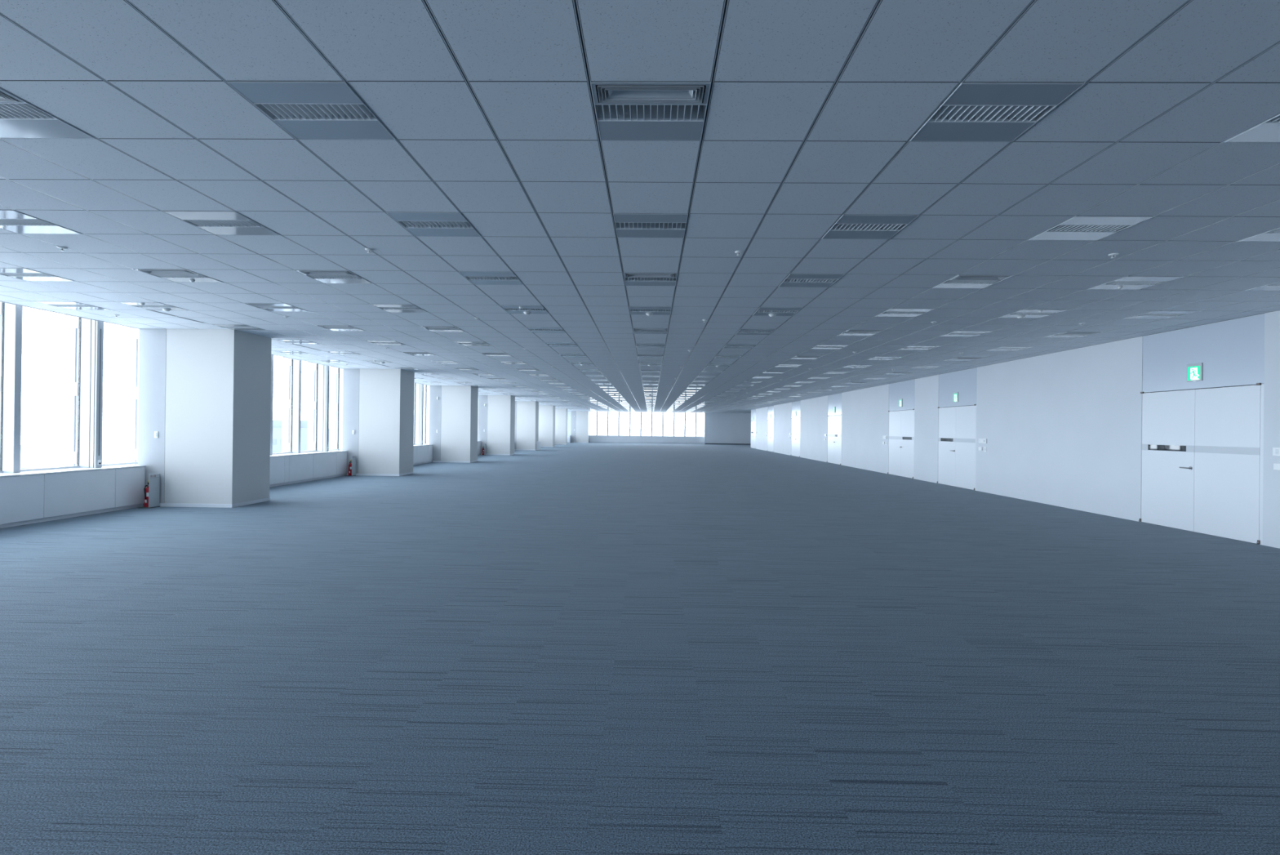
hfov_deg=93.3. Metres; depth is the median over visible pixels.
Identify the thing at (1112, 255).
sprinkler
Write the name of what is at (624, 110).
ceiling vent
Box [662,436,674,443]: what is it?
base cabinet
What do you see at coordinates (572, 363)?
ceiling vent
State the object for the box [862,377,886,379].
ceiling vent
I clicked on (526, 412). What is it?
column
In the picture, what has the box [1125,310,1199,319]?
ceiling vent
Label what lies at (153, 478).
stand
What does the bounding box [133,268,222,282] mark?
ceiling vent
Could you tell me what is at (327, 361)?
ceiling vent
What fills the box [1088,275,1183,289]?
ceiling vent
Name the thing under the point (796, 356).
air diffuser
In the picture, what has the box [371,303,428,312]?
ceiling vent
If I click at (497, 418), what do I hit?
column
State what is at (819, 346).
ceiling vent
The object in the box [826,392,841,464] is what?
door
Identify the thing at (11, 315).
window
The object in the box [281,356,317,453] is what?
window
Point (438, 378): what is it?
ceiling vent
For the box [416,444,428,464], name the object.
base cabinet
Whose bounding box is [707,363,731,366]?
ceiling vent
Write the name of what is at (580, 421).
column
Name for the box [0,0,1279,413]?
ceiling
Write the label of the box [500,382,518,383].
ceiling vent
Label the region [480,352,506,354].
air diffuser
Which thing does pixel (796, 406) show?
door
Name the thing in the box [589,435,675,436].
countertop
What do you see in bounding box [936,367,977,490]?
door
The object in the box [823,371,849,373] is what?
ceiling vent
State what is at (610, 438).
base cabinet
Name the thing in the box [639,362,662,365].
ceiling vent
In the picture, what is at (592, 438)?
base cabinet
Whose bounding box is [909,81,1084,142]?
ceiling vent
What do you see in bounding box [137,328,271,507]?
column
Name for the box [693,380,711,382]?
ceiling vent
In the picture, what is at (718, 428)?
wall
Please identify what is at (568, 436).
base cabinet
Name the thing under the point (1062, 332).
air diffuser
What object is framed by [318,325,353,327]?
air diffuser
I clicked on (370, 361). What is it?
ceiling vent
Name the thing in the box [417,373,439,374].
ceiling vent
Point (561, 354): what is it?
ceiling vent
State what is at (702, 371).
ceiling vent
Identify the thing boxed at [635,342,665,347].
ceiling vent
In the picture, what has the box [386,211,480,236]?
ceiling vent
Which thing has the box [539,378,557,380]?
ceiling vent
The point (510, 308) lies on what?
ceiling vent
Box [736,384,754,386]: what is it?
ceiling vent
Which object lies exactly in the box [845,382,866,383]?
ceiling vent
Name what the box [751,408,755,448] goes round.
door
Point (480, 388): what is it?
ceiling vent
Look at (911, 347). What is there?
ceiling vent
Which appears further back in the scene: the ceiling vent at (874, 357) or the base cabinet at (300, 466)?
the base cabinet at (300, 466)
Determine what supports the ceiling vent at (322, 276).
attached to the ceiling
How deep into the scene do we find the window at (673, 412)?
61.91 m
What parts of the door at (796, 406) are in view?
transom panel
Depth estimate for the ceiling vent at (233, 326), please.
10.56 m
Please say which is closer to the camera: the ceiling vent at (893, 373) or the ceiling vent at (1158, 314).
the ceiling vent at (1158, 314)
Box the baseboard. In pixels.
[705,443,751,444]
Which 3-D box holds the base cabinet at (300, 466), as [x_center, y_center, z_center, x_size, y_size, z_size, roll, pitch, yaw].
[-9.020,1.066,15.679,0.480,0.713,1.076,1,0,1]
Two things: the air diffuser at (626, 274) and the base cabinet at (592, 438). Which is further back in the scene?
the base cabinet at (592, 438)
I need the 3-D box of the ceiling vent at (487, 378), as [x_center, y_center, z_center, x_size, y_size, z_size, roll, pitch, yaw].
[-5.026,-1.744,21.334,0.588,0.082,0.588,1,0,1]
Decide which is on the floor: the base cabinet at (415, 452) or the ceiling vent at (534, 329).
the base cabinet at (415, 452)
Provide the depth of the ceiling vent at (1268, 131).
3.38 m
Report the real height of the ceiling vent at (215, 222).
0.079 m
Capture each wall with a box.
[567,410,751,444]
[750,310,1279,548]
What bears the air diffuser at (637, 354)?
attached to the ceiling vent at (638, 355)
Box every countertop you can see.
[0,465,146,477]
[270,450,346,457]
[413,444,432,446]
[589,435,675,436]
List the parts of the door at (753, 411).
transom panel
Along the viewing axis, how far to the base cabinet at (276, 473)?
14.64 m
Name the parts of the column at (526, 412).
panel, skirting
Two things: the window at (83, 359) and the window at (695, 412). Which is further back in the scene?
the window at (695, 412)
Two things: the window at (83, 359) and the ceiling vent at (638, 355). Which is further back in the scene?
the ceiling vent at (638, 355)
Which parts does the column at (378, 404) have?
panel, skirting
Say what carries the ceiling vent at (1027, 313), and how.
attached to the ceiling
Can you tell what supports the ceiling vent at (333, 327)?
attached to the ceiling
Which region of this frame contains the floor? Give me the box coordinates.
[0,442,1279,854]
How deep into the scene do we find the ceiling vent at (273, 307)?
8.74 m
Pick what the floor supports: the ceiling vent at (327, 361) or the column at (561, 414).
the column at (561, 414)
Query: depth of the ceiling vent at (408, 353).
13.99 m
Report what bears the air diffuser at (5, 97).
attached to the ceiling vent at (19, 119)
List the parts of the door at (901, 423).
frame, transom panel, vision glass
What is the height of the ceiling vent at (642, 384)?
0.079 m
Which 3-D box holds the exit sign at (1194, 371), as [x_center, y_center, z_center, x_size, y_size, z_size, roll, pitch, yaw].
[8.598,-0.852,9.363,0.021,0.278,0.265,1,0,1]
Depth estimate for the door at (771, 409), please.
42.35 m
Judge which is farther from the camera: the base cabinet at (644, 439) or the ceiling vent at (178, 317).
the base cabinet at (644, 439)
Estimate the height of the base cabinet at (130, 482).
0.713 m
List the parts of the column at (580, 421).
panel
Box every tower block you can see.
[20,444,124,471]
[272,419,341,454]
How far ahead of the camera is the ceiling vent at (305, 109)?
3.25 m
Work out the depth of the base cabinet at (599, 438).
61.68 m
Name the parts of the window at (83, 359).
frame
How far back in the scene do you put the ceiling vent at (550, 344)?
12.34 m
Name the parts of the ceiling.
rail, rail, rail, rail, rail, rail, rail, rail, rail, rail, rail, rail, rail, rail, rail, rail, rail, rail, rail, rail, rail, rail, rail, rail, rail, rail, rail, rail, rail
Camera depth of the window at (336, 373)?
18.51 m
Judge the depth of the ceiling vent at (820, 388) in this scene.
24.69 m
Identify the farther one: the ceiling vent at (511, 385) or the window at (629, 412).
the window at (629, 412)
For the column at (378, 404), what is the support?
on the floor
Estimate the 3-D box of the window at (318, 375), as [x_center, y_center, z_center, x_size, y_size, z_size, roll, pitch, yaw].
[-9.230,-0.496,17.905,0.585,3.240,1.204,1,0,1]
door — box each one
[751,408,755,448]
[767,405,773,451]
[791,400,800,457]
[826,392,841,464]
[887,378,915,478]
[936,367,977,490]
[1138,313,1264,544]
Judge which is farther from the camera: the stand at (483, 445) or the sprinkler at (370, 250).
the stand at (483, 445)
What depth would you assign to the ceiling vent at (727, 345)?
12.27 m
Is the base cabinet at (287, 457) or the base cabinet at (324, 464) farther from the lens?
the base cabinet at (324, 464)
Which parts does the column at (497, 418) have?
panel, skirting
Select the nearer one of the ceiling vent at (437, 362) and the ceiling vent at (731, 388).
the ceiling vent at (437, 362)
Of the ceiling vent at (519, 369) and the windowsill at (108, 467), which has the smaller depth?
the windowsill at (108, 467)
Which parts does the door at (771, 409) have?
transom panel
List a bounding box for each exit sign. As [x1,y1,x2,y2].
[898,398,902,406]
[953,391,958,402]
[1186,362,1202,382]
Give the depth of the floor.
3.70 m
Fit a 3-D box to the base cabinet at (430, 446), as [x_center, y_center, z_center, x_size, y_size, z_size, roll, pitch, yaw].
[-8.859,1.085,24.848,0.480,0.713,0.460,1,0,1]
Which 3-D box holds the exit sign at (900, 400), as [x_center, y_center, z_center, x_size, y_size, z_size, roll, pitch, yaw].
[8.790,-0.830,20.366,0.021,0.278,0.265,1,0,1]
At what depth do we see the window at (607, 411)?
62.03 m
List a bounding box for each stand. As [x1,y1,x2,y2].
[137,473,159,508]
[345,455,355,475]
[481,444,485,454]
[536,440,540,450]
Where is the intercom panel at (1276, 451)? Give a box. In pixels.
[1272,447,1279,455]
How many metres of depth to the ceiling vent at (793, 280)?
6.85 m
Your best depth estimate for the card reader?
15.17 m
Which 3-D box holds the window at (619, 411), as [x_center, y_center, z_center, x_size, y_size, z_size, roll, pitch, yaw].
[-1.662,-0.518,62.100,1.131,2.854,0.200,1,0,1]
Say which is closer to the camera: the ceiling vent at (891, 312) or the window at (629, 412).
the ceiling vent at (891, 312)
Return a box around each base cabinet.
[0,474,44,528]
[113,466,145,511]
[269,456,284,486]
[283,455,289,484]
[288,453,313,484]
[311,452,336,480]
[335,451,346,476]
[413,446,417,465]
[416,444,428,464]
[427,444,432,462]
[478,441,480,454]
[567,435,570,442]
[589,435,596,442]
[596,435,607,442]
[607,435,618,443]
[618,435,629,443]
[629,435,640,443]
[640,435,651,443]
[651,435,662,443]
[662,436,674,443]
[674,436,684,444]
[684,436,696,444]
[696,436,704,444]
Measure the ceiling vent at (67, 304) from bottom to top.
0.079 m
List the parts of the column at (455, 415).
panel, skirting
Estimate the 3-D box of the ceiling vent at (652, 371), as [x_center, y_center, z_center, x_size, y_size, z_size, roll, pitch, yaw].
[0.309,-1.688,17.640,0.588,0.082,0.588,1,0,1]
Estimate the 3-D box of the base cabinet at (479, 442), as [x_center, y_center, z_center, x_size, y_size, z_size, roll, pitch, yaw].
[-8.734,1.099,32.007,0.480,0.713,0.380,1,0,1]
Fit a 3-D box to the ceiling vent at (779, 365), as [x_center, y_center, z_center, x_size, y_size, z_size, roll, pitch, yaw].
[3.877,-1.651,15.777,0.588,0.079,0.588,1,0,1]
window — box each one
[0,302,79,472]
[62,314,137,468]
[124,326,139,465]
[270,354,292,454]
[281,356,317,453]
[306,361,338,452]
[328,366,342,450]
[413,382,426,444]
[422,384,429,444]
[595,411,597,435]
[607,411,617,435]
[617,411,629,435]
[629,412,632,435]
[640,412,641,435]
[651,412,653,435]
[662,412,663,435]
[673,412,684,436]
[684,412,695,436]
[695,412,701,436]
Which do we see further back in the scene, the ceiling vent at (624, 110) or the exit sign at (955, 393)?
the exit sign at (955, 393)
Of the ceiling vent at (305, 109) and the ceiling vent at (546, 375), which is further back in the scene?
the ceiling vent at (546, 375)
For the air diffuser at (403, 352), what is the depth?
13.91 m
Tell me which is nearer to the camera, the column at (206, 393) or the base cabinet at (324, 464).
the column at (206, 393)
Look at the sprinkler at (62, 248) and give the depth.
5.84 m
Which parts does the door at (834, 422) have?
frame, transom panel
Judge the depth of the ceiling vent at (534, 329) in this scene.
10.54 m
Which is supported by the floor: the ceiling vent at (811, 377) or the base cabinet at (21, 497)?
the base cabinet at (21, 497)
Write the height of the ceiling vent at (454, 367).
0.082 m
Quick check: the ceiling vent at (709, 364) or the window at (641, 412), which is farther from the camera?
the window at (641, 412)
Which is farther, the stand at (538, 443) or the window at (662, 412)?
the window at (662, 412)
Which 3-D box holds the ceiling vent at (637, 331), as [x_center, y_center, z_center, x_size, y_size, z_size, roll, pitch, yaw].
[0.183,-1.703,10.441,0.588,0.082,0.588,1,0,1]
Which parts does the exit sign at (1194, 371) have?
green panel, white doorway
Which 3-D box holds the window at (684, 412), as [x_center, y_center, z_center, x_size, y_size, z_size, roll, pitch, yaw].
[5.122,-0.438,61.981,1.131,2.854,0.200,1,0,1]
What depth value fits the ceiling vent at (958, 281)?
6.78 m
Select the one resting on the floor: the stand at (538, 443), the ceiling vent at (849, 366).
the stand at (538, 443)
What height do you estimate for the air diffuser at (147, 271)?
0.067 m
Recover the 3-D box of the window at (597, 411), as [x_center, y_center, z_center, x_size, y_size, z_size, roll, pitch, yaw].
[-3.924,-0.545,62.139,1.131,2.854,0.200,1,0,1]
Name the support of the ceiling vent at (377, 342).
attached to the ceiling
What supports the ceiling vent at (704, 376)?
attached to the ceiling
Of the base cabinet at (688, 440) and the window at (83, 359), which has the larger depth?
the base cabinet at (688, 440)
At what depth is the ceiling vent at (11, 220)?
5.21 m
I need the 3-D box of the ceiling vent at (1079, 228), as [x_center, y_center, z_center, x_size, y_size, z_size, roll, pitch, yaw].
[3.688,-1.673,4.979,0.588,0.079,0.588,1,0,1]
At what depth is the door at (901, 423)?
20.26 m
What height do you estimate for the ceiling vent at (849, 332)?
0.082 m
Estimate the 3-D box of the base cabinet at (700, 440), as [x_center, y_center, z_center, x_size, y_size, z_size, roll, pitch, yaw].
[6.138,1.330,61.729,0.818,0.713,0.440,1,0,1]
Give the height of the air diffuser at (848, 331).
0.067 m
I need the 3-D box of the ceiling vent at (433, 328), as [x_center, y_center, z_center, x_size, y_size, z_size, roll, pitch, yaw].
[-3.416,-1.745,10.504,0.588,0.082,0.588,1,0,1]
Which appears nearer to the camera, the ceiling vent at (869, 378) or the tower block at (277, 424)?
the ceiling vent at (869, 378)
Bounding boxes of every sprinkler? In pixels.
[56,245,67,251]
[364,248,373,253]
[734,250,742,255]
[1108,253,1119,257]
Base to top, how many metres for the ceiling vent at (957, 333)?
0.079 m
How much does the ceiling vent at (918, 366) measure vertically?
0.079 m
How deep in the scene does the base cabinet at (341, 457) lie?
17.69 m
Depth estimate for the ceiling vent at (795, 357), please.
14.02 m
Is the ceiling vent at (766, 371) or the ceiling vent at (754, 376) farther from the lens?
the ceiling vent at (754, 376)
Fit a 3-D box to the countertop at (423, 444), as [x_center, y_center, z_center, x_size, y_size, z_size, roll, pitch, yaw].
[-8.905,0.711,22.090,0.496,0.022,5.986,1,0,1]
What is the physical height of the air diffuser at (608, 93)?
0.067 m
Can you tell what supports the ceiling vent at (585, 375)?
attached to the ceiling
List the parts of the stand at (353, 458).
sign plate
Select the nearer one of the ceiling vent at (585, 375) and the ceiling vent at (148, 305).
the ceiling vent at (148, 305)
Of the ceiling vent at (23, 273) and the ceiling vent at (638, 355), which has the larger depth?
the ceiling vent at (638, 355)
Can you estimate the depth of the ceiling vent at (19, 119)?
3.43 m
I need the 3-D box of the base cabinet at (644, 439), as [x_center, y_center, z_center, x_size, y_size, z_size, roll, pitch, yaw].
[0.639,1.265,61.826,1.129,0.713,0.440,1,0,1]
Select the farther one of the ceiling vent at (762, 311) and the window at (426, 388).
the window at (426, 388)
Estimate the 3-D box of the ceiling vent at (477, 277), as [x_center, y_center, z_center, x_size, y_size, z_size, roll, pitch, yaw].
[-1.679,-1.733,6.873,0.588,0.079,0.588,1,0,1]
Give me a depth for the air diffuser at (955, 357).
13.67 m
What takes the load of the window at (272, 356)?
in the wall
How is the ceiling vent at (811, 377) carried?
attached to the ceiling
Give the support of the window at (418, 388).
in the wall
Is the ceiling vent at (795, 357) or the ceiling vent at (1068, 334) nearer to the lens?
the ceiling vent at (1068, 334)
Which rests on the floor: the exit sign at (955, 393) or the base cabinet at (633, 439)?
the base cabinet at (633, 439)
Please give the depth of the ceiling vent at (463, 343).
12.32 m
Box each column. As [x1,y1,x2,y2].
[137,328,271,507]
[342,368,414,475]
[429,385,478,462]
[478,395,515,454]
[514,400,538,450]
[537,404,555,447]
[555,408,567,444]
[570,410,589,442]
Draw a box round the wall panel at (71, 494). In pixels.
[41,468,115,521]
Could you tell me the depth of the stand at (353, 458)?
17.89 m
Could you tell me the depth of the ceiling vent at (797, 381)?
21.06 m
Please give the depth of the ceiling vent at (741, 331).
10.47 m
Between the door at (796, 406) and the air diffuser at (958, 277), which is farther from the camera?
the door at (796, 406)
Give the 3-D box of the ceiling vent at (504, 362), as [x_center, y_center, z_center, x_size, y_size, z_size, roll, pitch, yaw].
[-3.321,-1.736,15.903,0.588,0.079,0.588,1,0,1]
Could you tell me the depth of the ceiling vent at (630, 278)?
6.90 m
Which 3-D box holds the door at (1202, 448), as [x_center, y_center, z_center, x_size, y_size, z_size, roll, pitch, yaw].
[8.610,0.025,9.345,0.151,3.188,2.078,1,0,1]
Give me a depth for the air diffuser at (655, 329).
10.28 m
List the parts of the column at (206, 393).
panel, skirting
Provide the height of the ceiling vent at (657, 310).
0.079 m
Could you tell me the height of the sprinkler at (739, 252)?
0.034 m
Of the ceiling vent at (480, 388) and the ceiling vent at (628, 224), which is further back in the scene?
the ceiling vent at (480, 388)
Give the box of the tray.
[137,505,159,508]
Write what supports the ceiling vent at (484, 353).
attached to the ceiling
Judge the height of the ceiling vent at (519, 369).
0.082 m
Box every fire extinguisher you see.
[143,480,148,506]
[348,459,351,475]
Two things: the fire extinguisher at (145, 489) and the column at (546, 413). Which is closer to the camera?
the fire extinguisher at (145, 489)
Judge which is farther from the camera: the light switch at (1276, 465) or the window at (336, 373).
the window at (336, 373)
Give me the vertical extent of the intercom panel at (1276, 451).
0.112 m
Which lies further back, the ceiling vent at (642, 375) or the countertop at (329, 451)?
the ceiling vent at (642, 375)
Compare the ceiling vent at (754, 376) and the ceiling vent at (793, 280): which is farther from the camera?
the ceiling vent at (754, 376)
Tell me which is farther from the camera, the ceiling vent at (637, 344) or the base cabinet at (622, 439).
the base cabinet at (622, 439)
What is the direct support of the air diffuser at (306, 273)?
attached to the ceiling vent at (322, 276)
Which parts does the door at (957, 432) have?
vision glass, frame, transom panel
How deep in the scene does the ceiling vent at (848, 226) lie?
5.02 m
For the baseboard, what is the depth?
61.02 m
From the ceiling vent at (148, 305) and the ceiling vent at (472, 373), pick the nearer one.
the ceiling vent at (148, 305)
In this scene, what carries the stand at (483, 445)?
on the floor
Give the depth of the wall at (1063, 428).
12.72 m
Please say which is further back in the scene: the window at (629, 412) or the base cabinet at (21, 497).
the window at (629, 412)
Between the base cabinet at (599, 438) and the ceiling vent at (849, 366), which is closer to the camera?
the ceiling vent at (849, 366)
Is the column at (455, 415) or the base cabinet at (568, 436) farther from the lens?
the base cabinet at (568, 436)
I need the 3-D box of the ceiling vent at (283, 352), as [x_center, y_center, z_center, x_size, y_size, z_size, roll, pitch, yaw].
[-8.152,-1.796,14.188,0.588,0.079,0.588,1,0,1]
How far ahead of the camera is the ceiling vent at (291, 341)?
12.36 m
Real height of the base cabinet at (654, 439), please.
0.713 m
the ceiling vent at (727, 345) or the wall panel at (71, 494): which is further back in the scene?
the ceiling vent at (727, 345)
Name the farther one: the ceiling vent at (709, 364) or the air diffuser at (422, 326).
the ceiling vent at (709, 364)
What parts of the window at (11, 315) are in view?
frame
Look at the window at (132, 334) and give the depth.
11.31 m
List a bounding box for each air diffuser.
[0,89,24,102]
[135,269,197,274]
[297,271,355,275]
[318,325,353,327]
[403,351,429,353]
[422,326,457,328]
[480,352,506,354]
[591,83,710,104]
[623,272,677,277]
[633,328,667,330]
[637,354,663,355]
[795,355,822,357]
[846,329,881,332]
[950,275,1011,279]
[955,357,981,358]
[1060,332,1100,333]
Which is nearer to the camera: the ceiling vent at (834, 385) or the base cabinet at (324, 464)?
the base cabinet at (324, 464)
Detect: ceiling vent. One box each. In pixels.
[0,88,95,138]
[0,209,82,234]
[0,267,75,281]
[33,301,111,310]
[117,302,190,311]
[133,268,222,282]
[146,309,177,316]
[162,210,279,235]
[177,316,206,323]
[210,324,266,330]
[226,80,395,139]
[243,302,308,311]
[275,351,311,354]
[276,339,320,344]
[295,270,373,284]
[315,324,365,331]
[319,360,348,362]
[324,351,362,355]
[362,360,394,363]
[365,340,406,345]
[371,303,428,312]
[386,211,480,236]
[393,367,419,369]
[402,351,435,355]
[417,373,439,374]
[420,325,465,332]
[422,381,440,382]
[431,360,458,363]
[438,377,457,379]
[453,367,477,369]
[454,341,492,346]
[458,271,523,284]
[471,373,494,375]
[480,352,511,355]
[480,387,496,389]
[487,377,506,379]
[500,305,548,313]
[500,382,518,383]
[501,361,526,364]
[511,385,528,386]
[515,368,538,370]
[526,326,565,333]
[528,373,549,376]
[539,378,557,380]
[545,342,577,346]
[559,353,586,356]
[569,362,594,364]
[585,374,604,376]
[590,80,711,141]
[595,382,611,384]
[613,213,688,238]
[623,272,677,285]
[629,306,671,315]
[633,328,667,333]
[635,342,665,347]
[637,354,663,357]
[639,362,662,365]
[640,369,660,372]
[641,375,659,377]
[642,379,658,381]
[642,383,657,385]
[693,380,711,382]
[697,375,715,377]
[702,370,723,372]
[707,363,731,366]
[724,343,755,348]
[731,387,746,389]
[735,328,775,334]
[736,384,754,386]
[752,306,802,315]
[752,376,773,377]
[762,370,785,373]
[775,364,802,367]
[778,273,844,287]
[790,355,822,359]
[795,381,815,382]
[808,377,830,378]
[811,344,847,349]
[817,388,835,390]
[822,214,919,239]
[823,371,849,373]
[831,385,848,386]
[837,329,884,335]
[843,364,873,367]
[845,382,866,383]
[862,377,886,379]
[866,356,902,359]
[875,308,934,316]
[887,372,912,374]
[899,345,939,350]
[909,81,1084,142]
[911,365,943,368]
[932,275,1013,288]
[941,330,992,336]
[943,357,982,360]
[988,346,1031,351]
[1000,309,1067,318]
[1028,215,1152,240]
[1044,331,1100,337]
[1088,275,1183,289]
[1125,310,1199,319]
[1224,114,1279,142]
[1238,227,1279,241]
[1244,282,1279,290]
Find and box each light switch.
[154,431,158,437]
[1273,462,1279,470]
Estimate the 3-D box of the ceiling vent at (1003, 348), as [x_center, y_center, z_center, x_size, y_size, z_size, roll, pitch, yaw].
[7.413,-1.616,12.115,0.588,0.079,0.588,1,0,1]
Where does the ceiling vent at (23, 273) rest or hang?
attached to the ceiling
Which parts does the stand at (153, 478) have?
sign plate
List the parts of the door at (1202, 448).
vision glass, lever handle, frame, transom panel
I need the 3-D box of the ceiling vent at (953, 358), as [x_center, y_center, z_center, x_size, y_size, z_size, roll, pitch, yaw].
[7.445,-1.611,13.914,0.588,0.082,0.588,1,0,1]
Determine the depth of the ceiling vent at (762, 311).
8.65 m
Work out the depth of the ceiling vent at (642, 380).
21.22 m
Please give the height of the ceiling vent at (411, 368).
0.079 m
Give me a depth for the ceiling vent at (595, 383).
23.13 m
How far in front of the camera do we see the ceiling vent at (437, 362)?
15.93 m
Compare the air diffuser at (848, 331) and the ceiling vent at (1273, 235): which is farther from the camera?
the air diffuser at (848, 331)
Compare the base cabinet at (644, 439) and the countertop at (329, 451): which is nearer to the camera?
the countertop at (329, 451)
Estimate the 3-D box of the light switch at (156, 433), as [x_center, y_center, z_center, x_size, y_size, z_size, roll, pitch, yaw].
[-8.679,0.128,10.831,0.072,0.120,0.013,1,0,1]
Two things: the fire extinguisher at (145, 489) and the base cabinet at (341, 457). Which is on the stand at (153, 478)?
the fire extinguisher at (145, 489)
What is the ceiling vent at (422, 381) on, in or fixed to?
attached to the ceiling
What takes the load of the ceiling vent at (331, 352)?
attached to the ceiling
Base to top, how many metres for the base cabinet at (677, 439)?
0.713 m
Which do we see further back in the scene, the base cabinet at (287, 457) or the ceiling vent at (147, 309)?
the base cabinet at (287, 457)
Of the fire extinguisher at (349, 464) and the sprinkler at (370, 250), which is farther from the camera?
the fire extinguisher at (349, 464)
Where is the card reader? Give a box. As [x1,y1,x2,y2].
[982,438,986,443]
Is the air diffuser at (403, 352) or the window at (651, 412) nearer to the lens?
the air diffuser at (403, 352)

